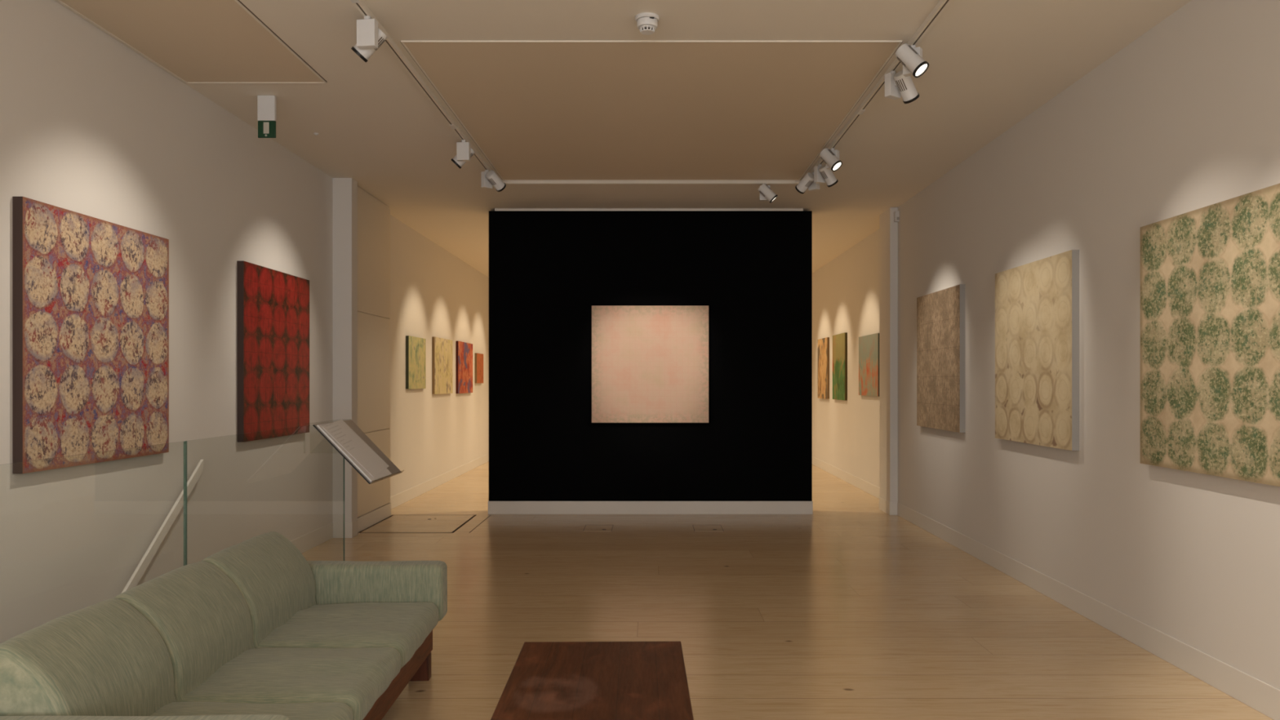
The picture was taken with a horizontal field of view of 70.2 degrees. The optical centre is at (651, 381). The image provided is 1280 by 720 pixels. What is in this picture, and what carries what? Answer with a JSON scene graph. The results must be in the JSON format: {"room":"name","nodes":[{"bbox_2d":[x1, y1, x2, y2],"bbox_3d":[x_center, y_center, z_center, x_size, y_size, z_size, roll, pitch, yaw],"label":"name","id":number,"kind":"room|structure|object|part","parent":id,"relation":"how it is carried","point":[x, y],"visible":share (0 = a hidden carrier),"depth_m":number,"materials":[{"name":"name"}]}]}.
{"room":"museum","nodes":[
{"label":"museum","id":0,"kind":"room"},
{"bbox_2d":[0,0,488,643],"bbox_3d":[-2.910,0.990,6.900,0.120,5.620,20.200,0,0,0],"label":"wall","id":1,"kind":"structure","parent":0,"point":[90,126],"depth_m":5.54,"materials":[{"name":"paint"}]},
{"bbox_2d":[12,196,168,473],"bbox_3d":[-2.828,-0.206,4.675,0.045,1.237,1.230,0,0,0],"label":"painting","id":2,"kind":"object","parent":1,"relation":"attached to","point":[91,295],"visible":1,"depth_m":4.50,"materials":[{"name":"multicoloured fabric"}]},
{"bbox_2d":[121,459,203,592],"bbox_3d":[-2.816,1.550,4.277,0.069,2.132,2.755,0,0,0],"label":"handrail","id":3,"kind":"object","parent":1,"relation":"attached to","point":[162,531],"visible":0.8,"depth_m":5.19,"materials":[{"name":"metal"}]},
{"bbox_2d":[236,261,309,442],"bbox_3d":[-2.828,-0.205,6.865,0.045,1.247,1.210,0,0,0],"label":"painting","id":4,"kind":"object","parent":1,"relation":"attached to","point":[273,306],"visible":1,"depth_m":6.72,"materials":[{"name":"red fabric"}]},
{"bbox_2d":[290,519,358,553],"bbox_3d":[-2.762,1.330,7.010,0.176,0.140,2.580,0,0,0],"label":"baseboard","id":5,"kind":"structure","parent":1,"relation":"attached to","point":[309,540],"depth_m":7.94,"materials":[{"name":"paint"}]},
{"bbox_2d":[333,177,357,522],"bbox_3d":[-2.765,-0.210,8.810,0.170,3.220,1.340,0,0,0],"label":"wall pier","id":6,"kind":"object","parent":1,"relation":"attached to","point":[344,189],"visible":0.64,"depth_m":8.14,"materials":[{"name":"paint"}]},
{"bbox_2d":[357,186,391,532],"bbox_3d":[-2.724,-0.207,8.893,0.026,3.215,1.185,0,0,0],"label":"wall panel","id":7,"kind":"object","parent":6,"relation":"attached to","point":[374,506],"visible":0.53,"depth_m":8.87,"materials":[{"name":"paint"}]},
{"bbox_3d":[-2.725,-1.220,8.900,0.020,1.139,1.140,0,0,0],"label":"door","id":8,"kind":"part","parent":7,"relation":"part of","materials":[{"name":"paint"}]},
{"bbox_3d":[-2.725,-0.080,8.900,0.020,1.131,1.140,0,0,0],"label":"door","id":9,"kind":"part","parent":7,"relation":"part of","materials":[{"name":"paint"}]},
{"bbox_3d":[-2.725,0.875,8.900,0.020,0.766,1.140,0,0,0],"label":"door","id":10,"kind":"part","parent":7,"relation":"part of","materials":[{"name":"paint"}]},
{"bbox_2d":[405,335,426,389],"bbox_3d":[-2.833,-0.220,10.960,0.034,0.620,0.800,0,0,0],"label":"painting","id":11,"kind":"object","parent":1,"relation":"attached to","point":[415,347],"visible":1,"depth_m":10.88},
{"bbox_2d":[389,453,488,509],"bbox_3d":[-2.847,1.333,13.245,0.006,0.135,7.510,0,0,0],"label":"baseboard","id":12,"kind":"structure","parent":1,"relation":"attached to","point":[404,496],"depth_m":11.90,"materials":[{"name":"paint"}]},
{"bbox_2d":[431,336,453,394],"bbox_3d":[-2.833,-0.206,12.365,0.034,0.748,1.070,0,0,0],"label":"painting","id":13,"kind":"object","parent":1,"relation":"attached to","point":[442,348],"visible":1,"depth_m":12.24},
{"bbox_2d":[455,341,472,393],"bbox_3d":[-2.833,-0.205,13.815,0.034,0.768,1.090,0,0,0],"label":"painting","id":14,"kind":"object","parent":1,"relation":"attached to","point":[464,351],"visible":1,"depth_m":13.69},
{"bbox_2d":[475,353,483,382],"bbox_3d":[-2.833,-0.213,14.980,0.034,0.486,0.580,0,0,0],"label":"painting","id":15,"kind":"object","parent":1,"relation":"attached to","point":[478,357],"visible":1,"depth_m":14.85},
{"bbox_2d":[54,0,1191,277],"bbox_3d":[0.100,-1.893,6.900,6.200,0.153,20.200,0,0,0],"label":"ceiling","id":16,"kind":"structure","parent":0,"point":[993,64],"depth_m":5.39,"materials":[{"name":"paint"}]},
{"bbox_2d":[56,0,326,83],"bbox_3d":[-2.402,-1.817,2.265,0.855,0.008,6.550,0,0,0],"label":"trim","id":17,"kind":"structure","parent":16,"relation":"attached to","point":[60,1],"depth_m":4.96,"materials":[{"name":"paint"}]},
{"bbox_2d":[257,95,276,137],"bbox_3d":[-2.451,-1.686,5.805,0.114,0.268,0.030,0,0,0],"label":"exit sign","id":18,"kind":"object","parent":16,"relation":"hanging from","point":[266,104],"visible":1,"depth_m":5.79,"materials":[{"name":"white plastic"}]},
{"bbox_3d":[-2.450,-1.606,5.802,0.113,0.108,0.012,0,0,0],"label":"sign plate","id":19,"kind":"part","parent":18,"relation":"part of","materials":[{"name":"green plastic"}]},
{"bbox_2d":[350,0,491,171],"bbox_3d":[-1.395,-1.804,5.180,0.036,0.032,5.960,0,0,0],"label":"track","id":20,"kind":"object","parent":16,"relation":"attached to","point":[360,5],"visible":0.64,"depth_m":5.41,"materials":[{"name":"metal"}]},
{"bbox_2d":[351,15,386,62],"bbox_3d":[-1.413,-1.694,4.524,0.178,0.192,0.145,0,0,8],"label":"track spotlight","id":21,"kind":"object","parent":20,"relation":"attached to","point":[370,37],"visible":1,"depth_m":4.45,"materials":[{"name":"white metal"}]},
{"bbox_2d":[451,139,475,168],"bbox_3d":[-1.417,-1.694,6.812,0.179,0.192,0.145,0,0,4],"label":"track spotlight","id":22,"kind":"object","parent":20,"relation":"attached to","point":[464,152],"visible":1,"depth_m":6.74,"materials":[{"name":"white metal"}]},
{"bbox_2d":[480,169,506,191],"bbox_3d":[-1.337,-1.700,7.713,0.145,0.180,0.188,0,0,37],"label":"track spotlight","id":23,"kind":"object","parent":20,"relation":"attached to","point":[490,179],"visible":1,"depth_m":7.68,"materials":[{"name":"white metal"}]},
{"bbox_2d":[635,12,659,35],"bbox_3d":[-0.020,-1.782,4.550,0.124,0.076,0.124,0,0,0],"label":"smoke detector","id":24,"kind":"object","parent":16,"relation":"attached to","point":[646,22],"visible":1,"depth_m":4.51,"materials":[{"name":"white plastic"}]},
{"bbox_2d":[404,42,898,179],"bbox_3d":[0.001,-1.823,6.540,2.658,0.013,3.340,0,0,0],"label":"ceiling panel","id":25,"kind":"object","parent":16,"relation":"attached to","point":[535,110],"visible":1,"depth_m":5.88,"materials":[{"name":"beige paint"}]},
{"bbox_2d":[400,40,902,180],"bbox_3d":[0.001,-1.817,6.540,2.678,0.008,3.360,0,0,0],"label":"trim","id":26,"kind":"structure","parent":16,"relation":"attached to","point":[402,42],"depth_m":4.86,"materials":[{"name":"paint"}]},
{"bbox_2d":[507,180,795,184],"bbox_3d":[0.000,-1.805,8.250,2.600,0.030,0.034,0,0,0],"label":"track","id":27,"kind":"object","parent":16,"relation":"attached to","point":[509,182],"visible":1,"depth_m":8.23,"materials":[{"name":"metal"}]},
{"bbox_2d":[757,183,777,203],"bbox_3d":[1.050,-1.694,8.197,0.180,0.191,0.145,0,0,7],"label":"track spotlight","id":28,"kind":"object","parent":27,"relation":"attached to","point":[766,193],"visible":1,"depth_m":8.14,"materials":[{"name":"white metal"}]},
{"bbox_2d":[809,0,951,173],"bbox_3d":[1.395,-1.804,5.180,0.036,0.032,5.960,0,0,0],"label":"track","id":29,"kind":"object","parent":16,"relation":"attached to","point":[941,5],"visible":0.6,"depth_m":5.40,"materials":[{"name":"metal"}]},
{"bbox_2d":[795,172,819,193],"bbox_3d":[1.337,-1.700,7.792,0.145,0.181,0.187,0,0,-39],"label":"track spotlight","id":30,"kind":"object","parent":29,"relation":"attached to","point":[807,181],"visible":0.94,"depth_m":7.76,"materials":[{"name":"white metal"}]},
{"bbox_2d":[813,164,838,186],"bbox_3d":[1.440,-1.692,7.486,0.174,0.195,0.145,0,0,-27],"label":"track spotlight","id":31,"kind":"object","parent":29,"relation":"attached to","point":[822,175],"visible":0.96,"depth_m":7.45,"materials":[{"name":"white metal"}]},
{"bbox_2d":[819,147,842,171],"bbox_3d":[1.383,-1.693,6.945,0.175,0.194,0.145,0,0,38],"label":"track spotlight","id":32,"kind":"object","parent":29,"relation":"attached to","point":[830,157],"visible":1,"depth_m":6.91,"materials":[{"name":"white metal"}]},
{"bbox_2d":[884,70,919,103],"bbox_3d":[1.445,-1.693,5.234,0.176,0.194,0.145,0,0,-37],"label":"track spotlight","id":33,"kind":"object","parent":29,"relation":"attached to","point":[896,84],"visible":0.93,"depth_m":5.21,"materials":[{"name":"white metal"}]},
{"bbox_2d":[895,43,928,77],"bbox_3d":[1.385,-1.692,4.805,0.174,0.195,0.145,0,0,36],"label":"track spotlight","id":34,"kind":"object","parent":29,"relation":"attached to","point":[911,56],"visible":1,"depth_m":4.76,"materials":[{"name":"white metal"}]},
{"bbox_2d":[488,210,812,501],"bbox_3d":[-0.011,-0.267,9.740,3.407,3.057,0.300,0,0,0],"label":"wall","id":35,"kind":"structure","parent":0,"point":[752,269],"depth_m":9.59,"materials":[{"name":"black paint"}]},
{"bbox_2d":[494,208,803,210],"bbox_3d":[-0.025,-1.808,9.737,3.250,0.025,0.306,0,0,0],"label":"trim","id":36,"kind":"structure","parent":35,"relation":"attached to","point":[495,209],"depth_m":9.59,"materials":[{"name":"paint"}]},
{"bbox_2d":[591,305,708,422],"bbox_3d":[-0.012,-0.180,9.570,1.228,1.228,0.040,0,0,0],"label":"painting","id":37,"kind":"object","parent":35,"relation":"attached to","point":[650,363],"visible":1,"depth_m":9.55},
{"bbox_2d":[488,501,813,514],"bbox_3d":[-0.011,1.331,9.734,3.419,0.138,0.312,0,0,0],"label":"baseboard","id":38,"kind":"structure","parent":35,"relation":"attached to","point":[494,507],"depth_m":9.58,"materials":[{"name":"paint"}]},
{"bbox_2d":[302,461,1273,719],"bbox_3d":[0.115,1.460,6.900,6.170,0.120,20.200,0,0,0],"label":"floor","id":39,"kind":"structure","parent":0,"point":[848,609],"depth_m":5.37,"materials":[{"name":"brown wood"}]},
{"bbox_2d":[0,440,186,565],"bbox_3d":[-2.090,0.834,2.338,0.028,1.132,3.476,0,0,0],"label":"glass panel","id":40,"kind":"object","parent":39,"relation":"on","point":[184,442],"visible":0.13,"depth_m":4.08,"materials":[{"name":"clear"}]},
{"bbox_2d":[0,531,447,719],"bbox_3d":[-1.425,1.049,3.373,0.908,0.702,2.220,0,0,-2],"label":"sofa","id":41,"kind":"object","parent":39,"relation":"on","point":[254,628],"visible":1,"depth_m":3.21,"materials":[{"name":"green fabric"}]},
{"bbox_2d":[0,598,176,715],"bbox_3d":[-1.673,0.911,2.701,0.285,0.426,0.573,0,0,-2],"label":"cushion","id":42,"kind":"object","parent":41,"relation":"on","point":[111,656],"depth_m":2.63,"materials":[{"name":"green fabric"}]},
{"bbox_3d":[-1.384,1.015,2.342,0.879,0.281,0.158,0,0,-2],"label":"armrest","id":43,"kind":"part","parent":41,"relation":"part of","materials":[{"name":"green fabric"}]},
{"bbox_2d":[113,560,254,702],"bbox_3d":[-1.690,0.910,3.299,0.284,0.422,0.618,0,0,-2],"label":"cushion","id":44,"kind":"object","parent":41,"relation":"on","point":[204,618],"depth_m":3.23,"materials":[{"name":"green fabric"}]},
{"bbox_2d":[150,702,353,719],"bbox_3d":[-1.369,1.098,2.710,0.825,0.148,0.576,0,0,-2],"label":"seat cushion","id":45,"kind":"object","parent":41,"relation":"on","point":[293,710],"depth_m":2.89,"materials":[{"name":"green fabric"}]},
{"bbox_2d":[201,531,316,648],"bbox_3d":[-1.707,0.911,3.963,0.282,0.424,0.708,0,0,-2],"label":"cushion","id":46,"kind":"object","parent":41,"relation":"on","point":[277,584],"depth_m":3.88,"materials":[{"name":"green fabric"}]},
{"bbox_2d":[181,647,400,719],"bbox_3d":[-1.385,1.099,3.306,0.823,0.146,0.618,0,0,-2],"label":"seat cushion","id":47,"kind":"object","parent":41,"relation":"on","point":[357,677],"depth_m":3.21,"materials":[{"name":"green fabric"}]},
{"bbox_2d":[257,602,438,668],"bbox_3d":[-1.403,1.098,3.971,0.825,0.147,0.711,0,0,-2],"label":"seat cushion","id":48,"kind":"object","parent":41,"relation":"on","point":[403,627],"depth_m":3.88,"materials":[{"name":"green fabric"}]},
{"bbox_3d":[-1.438,1.015,4.404,0.879,0.281,0.158,0,0,-2],"label":"armrest","id":49,"kind":"part","parent":41,"relation":"part of","materials":[{"name":"green fabric"}]},
{"bbox_3d":[-1.031,1.226,3.386,0.027,0.108,1.910,0,0,-1],"label":"rail","id":50,"kind":"part","parent":41,"relation":"part of","materials":[{"name":"red wood"}]},
{"bbox_3d":[-1.088,1.340,4.280,0.095,0.120,0.060,0,0,-2],"label":"leg","id":51,"kind":"part","parent":41,"relation":"part of","materials":[{"name":"red wood"}]},
{"bbox_2d":[186,422,344,564],"bbox_3d":[-2.090,0.834,5.138,0.028,1.132,2.104,0,0,0],"label":"glass panel","id":52,"kind":"object","parent":39,"relation":"on","point":[330,422],"visible":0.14,"depth_m":4.37,"materials":[{"name":"clear"}]},
{"bbox_2d":[307,418,404,484],"bbox_3d":[-1.900,0.442,5.873,0.425,0.368,0.694,0,0,0],"label":"information board","id":53,"kind":"object","parent":52,"relation":"hanging from","point":[393,468],"visible":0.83,"depth_m":6.09,"materials":[{"name":"white plastic"}]},
{"bbox_2d":[316,422,391,481],"bbox_3d":[-1.873,0.439,5.765,0.337,0.349,0.430,0,0,0],"label":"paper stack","id":54,"kind":"object","parent":53,"relation":"on","point":[384,473],"visible":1,"depth_m":5.58,"materials":[{"name":"grey metal"}]},
{"bbox_2d":[322,419,388,476],"bbox_3d":[-1.881,0.421,5.815,0.306,0.343,0.449,0,0,-3],"label":"paper sheet","id":55,"kind":"object","parent":54,"relation":"on","point":[339,430],"visible":1,"depth_m":5.80,"materials":[{"name":"white paper"}]},
{"bbox_2d":[358,515,490,533],"bbox_3d":[-2.194,1.399,8.970,1.032,0.003,1.120,0,0,0],"label":"floor hatch","id":56,"kind":"object","parent":39,"relation":"on","point":[393,523],"visible":0.98,"depth_m":8.89,"materials":[{"name":"brown wood"}]},
{"bbox_2d":[490,641,693,719],"bbox_3d":[-0.178,1.200,2.880,0.602,0.400,1.240,0,0,-1],"label":"coffee table","id":57,"kind":"object","parent":39,"relation":"on","point":[547,680],"visible":1,"depth_m":3.01,"materials":[{"name":"red wood"}]},
{"bbox_2d":[582,524,613,531],"bbox_3d":[-0.504,1.399,8.668,0.267,0.005,0.337,0,0,0],"label":"socket","id":58,"kind":"object","parent":39,"relation":"on","point":[588,527],"visible":1,"depth_m":8.64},
{"bbox_2d":[693,524,724,531],"bbox_3d":[0.539,1.399,8.668,0.273,0.005,0.337,0,0,0],"label":"socket","id":59,"kind":"object","parent":39,"relation":"on","point":[696,527],"visible":1,"depth_m":8.64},
{"bbox_2d":[812,229,879,487],"bbox_3d":[2.800,-0.210,13.485,0.160,3.220,7.030,0,0,0],"label":"wall","id":60,"kind":"structure","parent":0,"point":[846,290],"depth_m":12.50,"materials":[{"name":"paint"}]},
{"bbox_2d":[817,337,829,399],"bbox_3d":[2.703,-0.202,14.300,0.034,0.943,0.800,0,0,0],"label":"painting","id":61,"kind":"object","parent":60,"relation":"attached to","point":[823,344],"visible":1,"depth_m":14.15},
{"bbox_2d":[832,332,847,400],"bbox_3d":[2.703,-0.206,13.065,0.034,0.942,0.870,0,0,0],"label":"painting","id":62,"kind":"object","parent":60,"relation":"attached to","point":[840,340],"visible":1,"depth_m":12.93},
{"bbox_2d":[812,456,879,498],"bbox_3d":[2.717,1.333,13.485,0.006,0.133,7.030,0,0,0],"label":"baseboard","id":63,"kind":"structure","parent":60,"relation":"attached to","point":[868,487],"depth_m":12.52,"materials":[{"name":"paint"}]},
{"bbox_2d":[858,333,879,396],"bbox_3d":[2.703,-0.197,11.285,0.034,0.752,1.010,0,0,0],"label":"painting","id":64,"kind":"object","parent":60,"relation":"attached to","point":[868,345],"visible":0.89,"depth_m":11.23},
{"bbox_2d":[879,207,897,502],"bbox_3d":[2.540,-0.210,9.750,0.080,3.220,0.440,0,0,0],"label":"wall","id":65,"kind":"structure","parent":0,"point":[888,228],"depth_m":9.56,"materials":[{"name":"paint"}]},
{"bbox_2d":[897,0,1279,689],"bbox_3d":[2.730,-0.210,3.385,0.300,3.220,13.170,0,0,0],"label":"wall","id":66,"kind":"structure","parent":0,"point":[1184,117],"depth_m":5.08,"materials":[{"name":"paint"}]},
{"bbox_2d":[893,210,899,222],"bbox_3d":[2.573,-1.720,9.495,0.072,0.110,0.057,0,0,0],"label":"sensor","id":67,"kind":"object","parent":66,"relation":"attached to","point":[896,214],"visible":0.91,"depth_m":9.47,"materials":[{"name":"white plastic"}]},
{"bbox_2d":[916,284,964,432],"bbox_3d":[2.558,-0.188,8.085,0.045,1.219,1.210,0,0,0],"label":"painting","id":68,"kind":"object","parent":66,"relation":"attached to","point":[940,314],"visible":1,"depth_m":7.95,"materials":[{"name":"brown fabric"}]},
{"bbox_2d":[995,249,1079,450],"bbox_3d":[2.558,-0.188,6.098,0.045,1.211,1.227,0,0,0],"label":"painting","id":69,"kind":"object","parent":66,"relation":"attached to","point":[1037,303],"visible":1,"depth_m":5.94},
{"bbox_2d":[879,497,1279,719],"bbox_3d":[2.537,1.333,3.385,0.086,0.133,13.170,0,0,0],"label":"baseboard","id":70,"kind":"structure","parent":66,"relation":"attached to","point":[1261,696],"depth_m":4.95,"materials":[{"name":"paint"}]},
{"bbox_2d":[1140,183,1279,486],"bbox_3d":[2.558,-0.187,4.105,0.045,1.224,1.230,0,0,0],"label":"painting","id":71,"kind":"object","parent":66,"relation":"attached to","point":[1210,275],"visible":1,"depth_m":4.11,"materials":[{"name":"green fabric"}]}
]}

